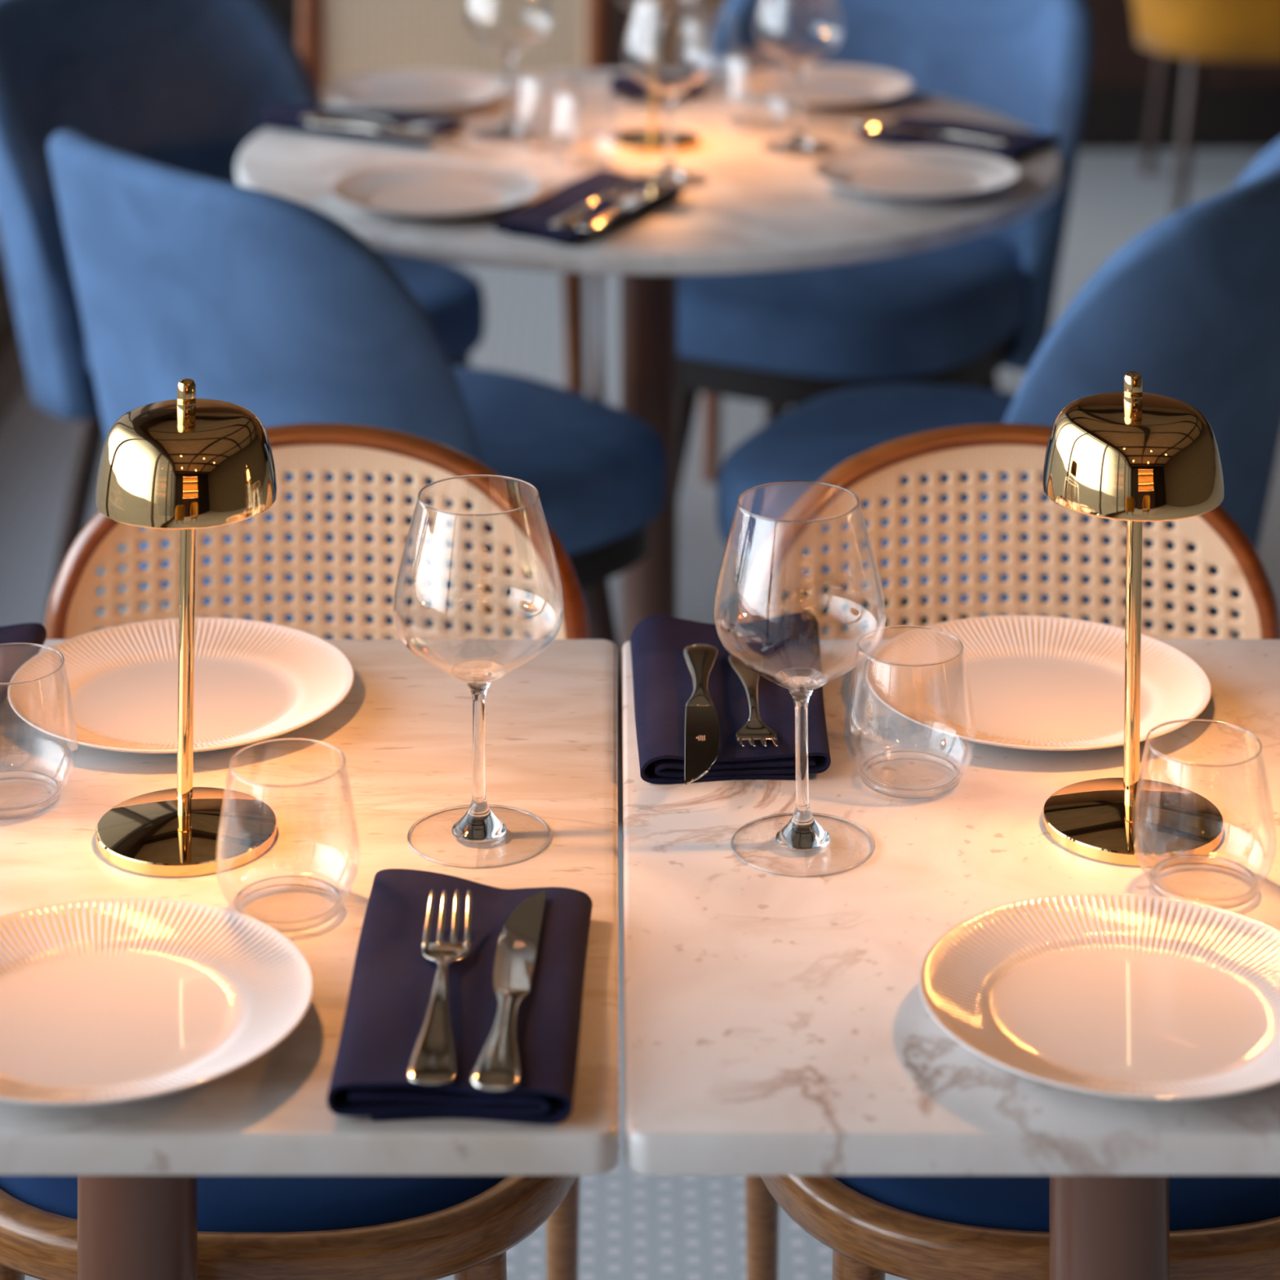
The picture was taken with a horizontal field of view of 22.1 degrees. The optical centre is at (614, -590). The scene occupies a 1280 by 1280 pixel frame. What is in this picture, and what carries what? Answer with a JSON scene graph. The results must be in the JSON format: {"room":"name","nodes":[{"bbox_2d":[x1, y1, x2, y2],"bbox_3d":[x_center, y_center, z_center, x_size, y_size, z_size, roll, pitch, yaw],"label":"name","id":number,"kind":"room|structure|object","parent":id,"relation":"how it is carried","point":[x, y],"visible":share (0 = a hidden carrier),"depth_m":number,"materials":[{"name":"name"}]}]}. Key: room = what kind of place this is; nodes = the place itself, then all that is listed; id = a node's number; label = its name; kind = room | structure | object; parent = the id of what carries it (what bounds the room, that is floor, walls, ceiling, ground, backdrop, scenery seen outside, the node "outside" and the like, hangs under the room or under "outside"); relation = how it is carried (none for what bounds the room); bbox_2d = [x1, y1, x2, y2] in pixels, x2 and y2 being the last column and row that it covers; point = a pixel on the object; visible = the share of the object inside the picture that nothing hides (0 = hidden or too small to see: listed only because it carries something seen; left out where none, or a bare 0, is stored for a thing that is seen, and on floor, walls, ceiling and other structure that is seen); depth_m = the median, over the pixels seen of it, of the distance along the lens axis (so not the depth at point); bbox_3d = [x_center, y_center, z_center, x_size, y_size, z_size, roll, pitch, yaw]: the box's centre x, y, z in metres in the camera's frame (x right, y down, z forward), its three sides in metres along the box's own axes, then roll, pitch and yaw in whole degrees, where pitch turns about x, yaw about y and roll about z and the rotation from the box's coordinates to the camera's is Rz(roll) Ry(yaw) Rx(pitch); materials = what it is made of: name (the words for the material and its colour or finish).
{"room":"restaurant dining room","nodes":[
{"label":"restaurant dining room","id":0,"kind":"room"},
{"bbox_2d":[0,150,1279,1279],"bbox_3d":[1.830,1.730,1.500,6.340,0.100,13.400,0,0,0],"label":"floor","id":1,"kind":"structure","parent":0,"point":[633,1225],"depth_m":5.02,"materials":[{"name":"tile"}]},
{"bbox_2d":[0,269,17,346],"bbox_3d":[-1.140,1.630,1.500,0.100,0.100,13.400,0,0,0],"label":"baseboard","id":2,"kind":"structure","parent":1,"relation":"on","point":[8,320],"depth_m":5.89,"materials":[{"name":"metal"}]},
{"bbox_2d":[0,233,7,278],"bbox_3d":[-1.140,0.255,6.133,0.070,2.750,1.535,0,0,0],"label":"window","id":3,"kind":"structure","parent":2,"relation":"on","point":[3,268],"depth_m":5.95,"materials":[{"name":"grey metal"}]},
{"bbox_2d":[0,322,26,416],"bbox_3d":[-1.055,1.668,1.500,0.060,0.024,13.400,0,0,0],"label":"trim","id":4,"kind":"structure","parent":1,"relation":"on","point":[13,371],"depth_m":5.69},
{"bbox_2d":[0,0,485,590],"bbox_3d":[-0.522,1.249,4.516,0.664,0.867,0.604,0,0,37],"label":"velvet chair","id":5,"kind":"object","parent":1,"relation":"on","point":[180,85],"visible":0.45,"depth_m":4.62,"materials":[{"name":"blue fabric"}]},
{"bbox_2d":[0,422,590,1279],"bbox_3d":[-0.252,1.267,2.475,0.475,0.830,0.603,0,0,1],"label":"chair","id":6,"kind":"object","parent":1,"relation":"on","point":[250,1227],"visible":0.26,"depth_m":2.71,"materials":[{"name":"brown wood"}]},
{"bbox_2d":[0,1175,507,1231],"bbox_3d":[-0.254,1.226,2.410,0.422,0.045,0.418,0,0,2],"label":"seat cushion","id":7,"kind":"object","parent":6,"relation":"on","point":[28,1203],"depth_m":2.22,"materials":[{"name":"blue fabric"}]},
{"bbox_2d":[0,639,618,1279],"bbox_3d":[-0.310,1.305,2.126,0.625,0.750,0.718,0,0,0],"label":"cafe table","id":8,"kind":"object","parent":1,"relation":"on","point":[402,729],"visible":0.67,"depth_m":2.10,"materials":[{"name":"stone"}]},
{"bbox_2d":[0,622,46,705],"bbox_3d":[-0.499,0.916,2.343,0.132,0.026,0.223,0,0,6],"label":"folded napkin","id":9,"kind":"object","parent":8,"relation":"on","point":[12,657],"visible":0.85,"depth_m":2.42,"materials":[{"name":"blue fabric"}]},
{"bbox_2d":[0,642,77,820],"bbox_3d":[-0.404,0.883,2.190,0.089,0.094,0.089,0,0,-32],"label":"glass tumbler","id":10,"kind":"object","parent":8,"relation":"on","point":[11,814],"visible":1,"depth_m":2.19,"materials":[{"name":"clear glass"}]},
{"bbox_2d":[0,896,314,1106],"bbox_3d":[-0.296,0.920,1.885,0.246,0.020,0.246,0,0,45],"label":"dinner plate","id":11,"kind":"object","parent":8,"relation":"on","point":[104,1001],"visible":1,"depth_m":1.91,"materials":[{"name":"white ceramic"}]},
{"bbox_2d":[7,617,354,753],"bbox_3d":[-0.309,0.920,2.349,0.246,0.020,0.246,0,0,25],"label":"dinner plate","id":12,"kind":"object","parent":8,"relation":"on","point":[255,681],"visible":0.93,"depth_m":2.37,"materials":[{"name":"white ceramic"}]},
{"bbox_2d":[94,377,277,876],"bbox_3d":[-0.279,0.781,2.137,0.118,0.298,0.118,0,0,-38],"label":"table lamp","id":13,"kind":"object","parent":8,"relation":"on","point":[186,464],"visible":1,"depth_m":2.11,"materials":[{"name":"gold metal"}]},
{"bbox_2d":[214,737,359,933],"bbox_3d":[-0.202,0.883,2.030,0.089,0.094,0.089,0,0,32],"label":"glass tumbler","id":14,"kind":"object","parent":8,"relation":"on","point":[308,923],"visible":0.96,"depth_m":2.03,"materials":[{"name":"clear glass"}]},
{"bbox_2d":[326,868,592,1124],"bbox_3d":[-0.085,0.919,1.915,0.143,0.022,0.276,0,0,0],"label":"folded napkin","id":15,"kind":"object","parent":8,"relation":"on","point":[392,984],"visible":0.88,"depth_m":1.87,"materials":[{"name":"blue fabric"}]},
{"bbox_2d":[407,889,471,1084],"bbox_3d":[-0.099,0.903,1.884,0.029,0.016,0.201,0,0,0],"label":"fork","id":16,"kind":"object","parent":15,"relation":"on","point":[433,1061],"visible":1,"depth_m":1.85,"materials":[{"name":"metal"}]},
{"bbox_2d":[471,890,546,1090],"bbox_3d":[-0.059,0.906,1.892,0.027,0.008,0.238,0,0,3],"label":"knife","id":17,"kind":"object","parent":15,"relation":"on","point":[497,1068],"visible":1,"depth_m":1.89,"materials":[{"name":"metal"}]},
{"bbox_2d":[392,474,564,867],"bbox_3d":[-0.088,0.818,2.138,0.115,0.224,0.115,0,0,0],"label":"wine glass","id":18,"kind":"object","parent":8,"relation":"on","point":[478,824],"visible":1,"depth_m":2.13,"materials":[{"name":"clear glass"}]},
{"bbox_2d":[392,493,564,684],"bbox_3d":[-0.088,0.768,2.138,0.111,0.123,0.111,0,0,0],"label":"bowl","id":19,"kind":"object","parent":18,"relation":"on","point":[474,672],"depth_m":2.13,"materials":[{"name":"clear glass"}]},
{"bbox_2d":[48,129,666,811],"bbox_3d":[-0.282,1.249,3.772,0.664,0.867,0.604,0,0,-41],"label":"velvet chair","id":20,"kind":"object","parent":1,"relation":"on","point":[274,308],"visible":0.56,"depth_m":3.51,"materials":[{"name":"blue fabric"}]},
{"bbox_2d":[297,0,608,402],"bbox_3d":[-0.262,1.198,5.143,0.510,0.966,0.506,0,0,0],"label":"dining chair","id":21,"kind":"object","parent":1,"relation":"on","point":[591,23],"visible":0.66,"depth_m":5.35,"materials":[{"name":"beige wicker"}]},
{"bbox_2d":[235,68,1063,828],"bbox_3d":[0.044,1.305,4.123,1.032,0.750,1.032,0,0,0],"label":"round table","id":22,"kind":"object","parent":1,"relation":"on","point":[757,210],"visible":0.49,"depth_m":4.03,"materials":[{"name":"stone"}]},
{"bbox_2d":[259,103,464,146],"bbox_3d":[-0.354,0.922,4.238,0.296,0.015,0.138,0,0,20],"label":"folded napkin","id":23,"kind":"object","parent":22,"relation":"on","point":[274,116],"visible":0.82,"depth_m":4.23,"materials":[{"name":"blue fabric"}]},
{"bbox_2d":[302,114,444,129],"bbox_3d":[-0.310,0.907,4.201,0.201,0.016,0.029,0,0,26],"label":"fork","id":24,"kind":"object","parent":23,"relation":"on","point":[399,126],"visible":1,"depth_m":4.20,"materials":[{"name":"metal"}]},
{"bbox_2d":[307,118,465,144],"bbox_3d":[-0.284,0.911,4.149,0.238,0.008,0.027,0,0,29],"label":"knife","id":25,"kind":"object","parent":23,"relation":"on","point":[318,122],"visible":1,"depth_m":4.15,"materials":[{"name":"metal"}]},
{"bbox_2d":[322,69,505,115],"bbox_3d":[-0.269,0.920,4.403,0.246,0.020,0.246,0,0,13],"label":"dinner plate","id":26,"kind":"object","parent":22,"relation":"on","point":[409,91],"visible":1,"depth_m":4.44,"materials":[{"name":"white ceramic"}]},
{"bbox_2d":[331,163,541,220],"bbox_3d":[-0.208,0.920,3.840,0.246,0.020,0.246,0,0,-16],"label":"dinner plate","id":27,"kind":"object","parent":22,"relation":"on","point":[426,191],"visible":1,"depth_m":3.87,"materials":[{"name":"white ceramic"}]},
{"bbox_2d":[465,0,551,142],"bbox_3d":[-0.135,0.818,4.212,0.111,0.224,0.111,0,0,-36],"label":"wine glass","id":28,"kind":"object","parent":22,"relation":"on","point":[508,54],"visible":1,"depth_m":4.21,"materials":[{"name":"clear glass"}]},
{"bbox_2d":[465,0,551,55],"bbox_3d":[-0.135,0.768,4.212,0.111,0.123,0.111,0,0,0],"label":"bowl","id":29,"kind":"object","parent":28,"relation":"on","point":[505,51],"depth_m":4.20,"materials":[{"name":"clear glass"}]},
{"bbox_2d":[511,68,582,153],"bbox_3d":[-0.084,0.883,4.132,0.089,0.094,0.089,0,0,-43],"label":"glass tumbler","id":30,"kind":"object","parent":22,"relation":"on","point":[527,147],"visible":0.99,"depth_m":4.12,"materials":[{"name":"clear glass"}]},
{"bbox_2d":[546,83,619,170],"bbox_3d":[-0.038,0.883,4.038,0.089,0.094,0.089,0,0,32],"label":"glass tumbler","id":31,"kind":"object","parent":22,"relation":"on","point":[564,165],"visible":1,"depth_m":4.03,"materials":[{"name":"clear glass"}]},
{"bbox_2d":[493,168,683,246],"bbox_3d":[-0.033,0.922,3.809,0.139,0.015,0.310,0,0,28],"label":"folded napkin","id":32,"kind":"object","parent":22,"relation":"on","point":[533,220],"visible":0.84,"depth_m":3.77,"materials":[{"name":"blue fabric"}]},
{"bbox_2d":[549,174,641,226],"bbox_3d":[-0.021,0.907,3.766,0.029,0.016,0.201,0,0,25],"label":"fork","id":33,"kind":"object","parent":32,"relation":"on","point":[572,217],"visible":1,"depth_m":3.75,"materials":[{"name":"metal"}]},
{"bbox_2d":[577,183,672,231],"bbox_3d":[0.013,0.911,3.760,0.027,0.008,0.238,0,0,22],"label":"knife","id":34,"kind":"object","parent":32,"relation":"on","point":[595,224],"visible":1,"depth_m":3.75,"materials":[{"name":"metal"}]},
{"bbox_2d":[607,0,699,155],"bbox_3d":[0.050,0.781,4.153,0.118,0.298,0.118,0,0,-38],"label":"table lamp","id":35,"kind":"object","parent":22,"relation":"on","point":[651,140],"visible":0.95,"depth_m":4.15,"materials":[{"name":"gold metal"}]},
{"bbox_2d":[617,0,693,106],"bbox_3d":[0.056,0.818,4.426,0.111,0.224,0.111,0,0,-36],"label":"wine glass","id":36,"kind":"object","parent":22,"relation":"on","point":[661,20],"visible":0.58,"depth_m":4.42,"materials":[{"name":"clear glass"}]},
{"bbox_2d":[617,0,693,24],"bbox_3d":[0.056,0.768,4.426,0.111,0.123,0.111,0,0,0],"label":"bowl","id":37,"kind":"object","parent":36,"relation":"on","point":[661,20],"depth_m":4.42,"materials":[{"name":"clear glass"}]},
{"bbox_2d":[609,73,702,97],"bbox_3d":[0.057,0.922,4.483,0.126,0.015,0.114,0,0,0],"label":"folded napkin","id":38,"kind":"object","parent":22,"relation":"on","point":[621,84],"visible":0.78,"depth_m":4.46,"materials":[{"name":"blue fabric"}]},
{"bbox_2d":[622,0,715,188],"bbox_3d":[0.066,0.818,3.962,0.111,0.224,0.111,0,0,-17],"label":"wine glass","id":39,"kind":"object","parent":22,"relation":"on","point":[668,171],"visible":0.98,"depth_m":3.96,"materials":[{"name":"clear glass"}]},
{"bbox_2d":[622,0,715,96],"bbox_3d":[0.066,0.768,3.962,0.111,0.123,0.111,0,0,0],"label":"bowl","id":40,"kind":"object","parent":39,"relation":"on","point":[665,91],"depth_m":3.95,"materials":[{"name":"clear glass"}]},
{"bbox_2d":[676,12,741,88],"bbox_3d":[0.131,0.883,4.522,0.092,0.094,0.092,0,0,0],"label":"glass tumbler","id":41,"kind":"object","parent":22,"relation":"on","point":[704,86],"visible":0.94,"depth_m":4.52,"materials":[{"name":"clear glass"}]},
{"bbox_2d":[720,48,789,130],"bbox_3d":[0.183,0.883,4.263,0.089,0.094,0.089,0,0,24],"label":"glass tumbler","id":42,"kind":"object","parent":22,"relation":"on","point":[738,125],"visible":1,"depth_m":4.25,"materials":[{"name":"clear glass"}]},
{"bbox_2d":[755,0,843,156],"bbox_3d":[0.233,0.818,4.132,0.111,0.224,0.111,0,0,9],"label":"wine glass","id":43,"kind":"object","parent":22,"relation":"on","point":[798,140],"visible":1,"depth_m":4.13,"materials":[{"name":"clear glass"}]},
{"bbox_2d":[755,0,843,68],"bbox_3d":[0.233,0.768,4.132,0.111,0.123,0.111,0,0,0],"label":"bowl","id":44,"kind":"object","parent":43,"relation":"on","point":[795,64],"depth_m":4.12,"materials":[{"name":"clear glass"}]},
{"bbox_2d":[730,64,912,109],"bbox_3d":[0.281,0.920,4.438,0.246,0.020,0.246,0,0,11],"label":"dinner plate","id":45,"kind":"object","parent":22,"relation":"on","point":[824,86],"visible":0.96,"depth_m":4.47,"materials":[{"name":"white ceramic"}]},
{"bbox_2d":[813,146,1019,201],"bbox_3d":[0.362,0.920,3.931,0.246,0.020,0.246,0,0,32],"label":"dinner plate","id":46,"kind":"object","parent":22,"relation":"on","point":[904,173],"visible":1,"depth_m":3.96,"materials":[{"name":"white ceramic"}]},
{"bbox_2d":[857,115,1060,163],"bbox_3d":[0.431,0.922,4.160,0.224,0.015,0.150,0,0,33],"label":"folded napkin","id":47,"kind":"object","parent":22,"relation":"on","point":[1027,143],"visible":0.83,"depth_m":4.14,"materials":[{"name":"blue fabric"}]},
{"bbox_2d":[846,120,1016,145],"bbox_3d":[0.396,0.911,4.146,0.238,0.008,0.027,0,0,31],"label":"knife","id":48,"kind":"object","parent":47,"relation":"on","point":[984,138],"visible":1,"depth_m":4.13,"materials":[{"name":"metal"}]},
{"bbox_2d":[643,0,727,483],"bbox_3d":[0.329,1.198,5.395,0.510,0.966,0.506,0,0,-8],"label":"dining chair","id":49,"kind":"object","parent":1,"relation":"on","point":[712,408],"visible":0.2,"depth_m":5.57,"materials":[{"name":"beige wicker"}]},
{"bbox_2d":[677,0,1093,501],"bbox_3d":[0.333,1.249,4.644,0.604,0.867,0.664,0,0,28],"label":"velvet chair","id":50,"kind":"object","parent":1,"relation":"on","point":[957,314],"visible":0.57,"depth_m":4.56,"materials":[{"name":"blue fabric"}]},
{"bbox_2d":[528,0,1279,150],"bbox_3d":[2.000,1.110,7.690,4.500,1.140,0.680,0,0,0],"label":"wall","id":51,"kind":"structure","parent":1,"relation":"on","point":[1238,108],"depth_m":7.45,"materials":[{"name":"brown wood"}]},
{"bbox_2d":[622,639,1279,1279],"bbox_3d":[0.323,1.305,2.126,0.634,0.750,0.718,0,0,0],"label":"cafe table","id":52,"kind":"object","parent":1,"relation":"on","point":[775,1024],"visible":0.56,"depth_m":2.02,"materials":[{"name":"stone"}]},
{"bbox_2d":[630,612,831,783],"bbox_3d":[0.085,0.914,2.338,0.147,0.030,0.241,0,0,0],"label":"folded napkin","id":53,"kind":"object","parent":52,"relation":"on","point":[662,685],"visible":0.84,"depth_m":2.33,"materials":[{"name":"blue fabric"}]},
{"bbox_2d":[682,644,720,784],"bbox_3d":[0.060,0.907,2.289,0.027,0.008,0.238,0,0,1],"label":"knife","id":54,"kind":"object","parent":53,"relation":"on","point":[702,725],"visible":1,"depth_m":2.28,"materials":[{"name":"metal"}]},
{"bbox_2d":[727,651,778,746],"bbox_3d":[0.097,0.903,2.301,0.029,0.016,0.201,0,0,-1],"label":"fork","id":55,"kind":"object","parent":53,"relation":"on","point":[754,730],"visible":0.98,"depth_m":2.29,"materials":[{"name":"metal"}]},
{"bbox_2d":[713,480,885,876],"bbox_3d":[0.120,0.818,2.125,0.111,0.225,0.111,0,0,17],"label":"wine glass","id":56,"kind":"object","parent":52,"relation":"on","point":[802,832],"visible":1,"depth_m":2.12,"materials":[{"name":"clear glass"}]},
{"bbox_2d":[713,498,885,692],"bbox_3d":[0.120,0.768,2.125,0.111,0.123,0.111,-1,0,0],"label":"bowl","id":57,"kind":"object","parent":56,"relation":"on","point":[794,679],"depth_m":2.12,"materials":[{"name":"clear glass"}]},
{"bbox_2d":[844,625,976,799],"bbox_3d":[0.201,0.883,2.222,0.089,0.094,0.089,0,0,-32],"label":"glass tumbler","id":58,"kind":"object","parent":52,"relation":"on","point":[904,793],"visible":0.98,"depth_m":2.22,"materials":[{"name":"clear glass"}]},
{"bbox_2d":[866,615,1211,751],"bbox_3d":[0.304,0.920,2.354,0.250,0.020,0.250,0,0,-37],"label":"dinner plate","id":59,"kind":"object","parent":52,"relation":"on","point":[1037,682],"visible":0.92,"depth_m":2.37,"materials":[{"name":"white ceramic"}]},
{"bbox_2d":[918,892,1279,1101],"bbox_3d":[0.299,0.920,1.891,0.250,0.020,0.250,0,0,-9],"label":"dinner plate","id":60,"kind":"object","parent":52,"relation":"on","point":[1130,996],"visible":1,"depth_m":1.91,"materials":[{"name":"white ceramic"}]},
{"bbox_2d":[1042,371,1224,866],"bbox_3d":[0.340,0.781,2.152,0.118,0.298,0.118,0,0,-38],"label":"table lamp","id":61,"kind":"object","parent":52,"relation":"on","point":[1134,456],"visible":1,"depth_m":2.12,"materials":[{"name":"gold metal"}]},
{"bbox_2d":[1131,719,1276,910],"bbox_3d":[0.370,0.883,2.060,0.089,0.094,0.089,0,0,32],"label":"glass tumbler","id":62,"kind":"object","parent":52,"relation":"on","point":[1224,903],"visible":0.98,"depth_m":2.06,"materials":[{"name":"clear glass"}]},
{"bbox_2d":[716,138,1279,635],"bbox_3d":[0.464,1.249,3.717,0.664,0.867,0.604,0,0,28],"label":"velvet chair","id":63,"kind":"object","parent":1,"relation":"on","point":[1189,305],"visible":0.48,"depth_m":3.46,"materials":[{"name":"blue fabric"}]},
{"bbox_2d":[736,422,1279,1279],"bbox_3d":[0.330,1.268,2.475,0.475,0.830,0.603,0,0,-1],"label":"chair","id":64,"kind":"object","parent":1,"relation":"on","point":[906,1227],"visible":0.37,"depth_m":2.72,"materials":[{"name":"brown wood"}]},
{"bbox_2d":[831,1175,1279,1231],"bbox_3d":[0.331,1.226,2.410,0.422,0.045,0.418,0,0,-1],"label":"seat cushion","id":65,"kind":"object","parent":64,"relation":"on","point":[860,1203],"depth_m":2.23,"materials":[{"name":"blue fabric"}]},
{"bbox_2d":[1133,0,1279,213],"bbox_3d":[1.370,1.249,6.963,0.604,0.867,0.664,0,0,0],"label":"velvet chair","id":66,"kind":"object","parent":1,"relation":"on","point":[1197,31],"visible":0.96,"depth_m":6.77,"materials":[{"name":"yellow fabric"}]},
{"bbox_3d":[1.930,0.255,8.250,6.340,2.850,0.100,0,0,0],"label":"wall","id":67,"kind":"structure","parent":0,"visible":0},
{"bbox_2d":[263,0,524,80],"bbox_3d":[1.930,1.480,8.170,6.140,0.400,0.050,0,0,0],"label":"baseboard","id":68,"kind":"structure","parent":67,"relation":"attached to","point":[287,11],"depth_m":8.14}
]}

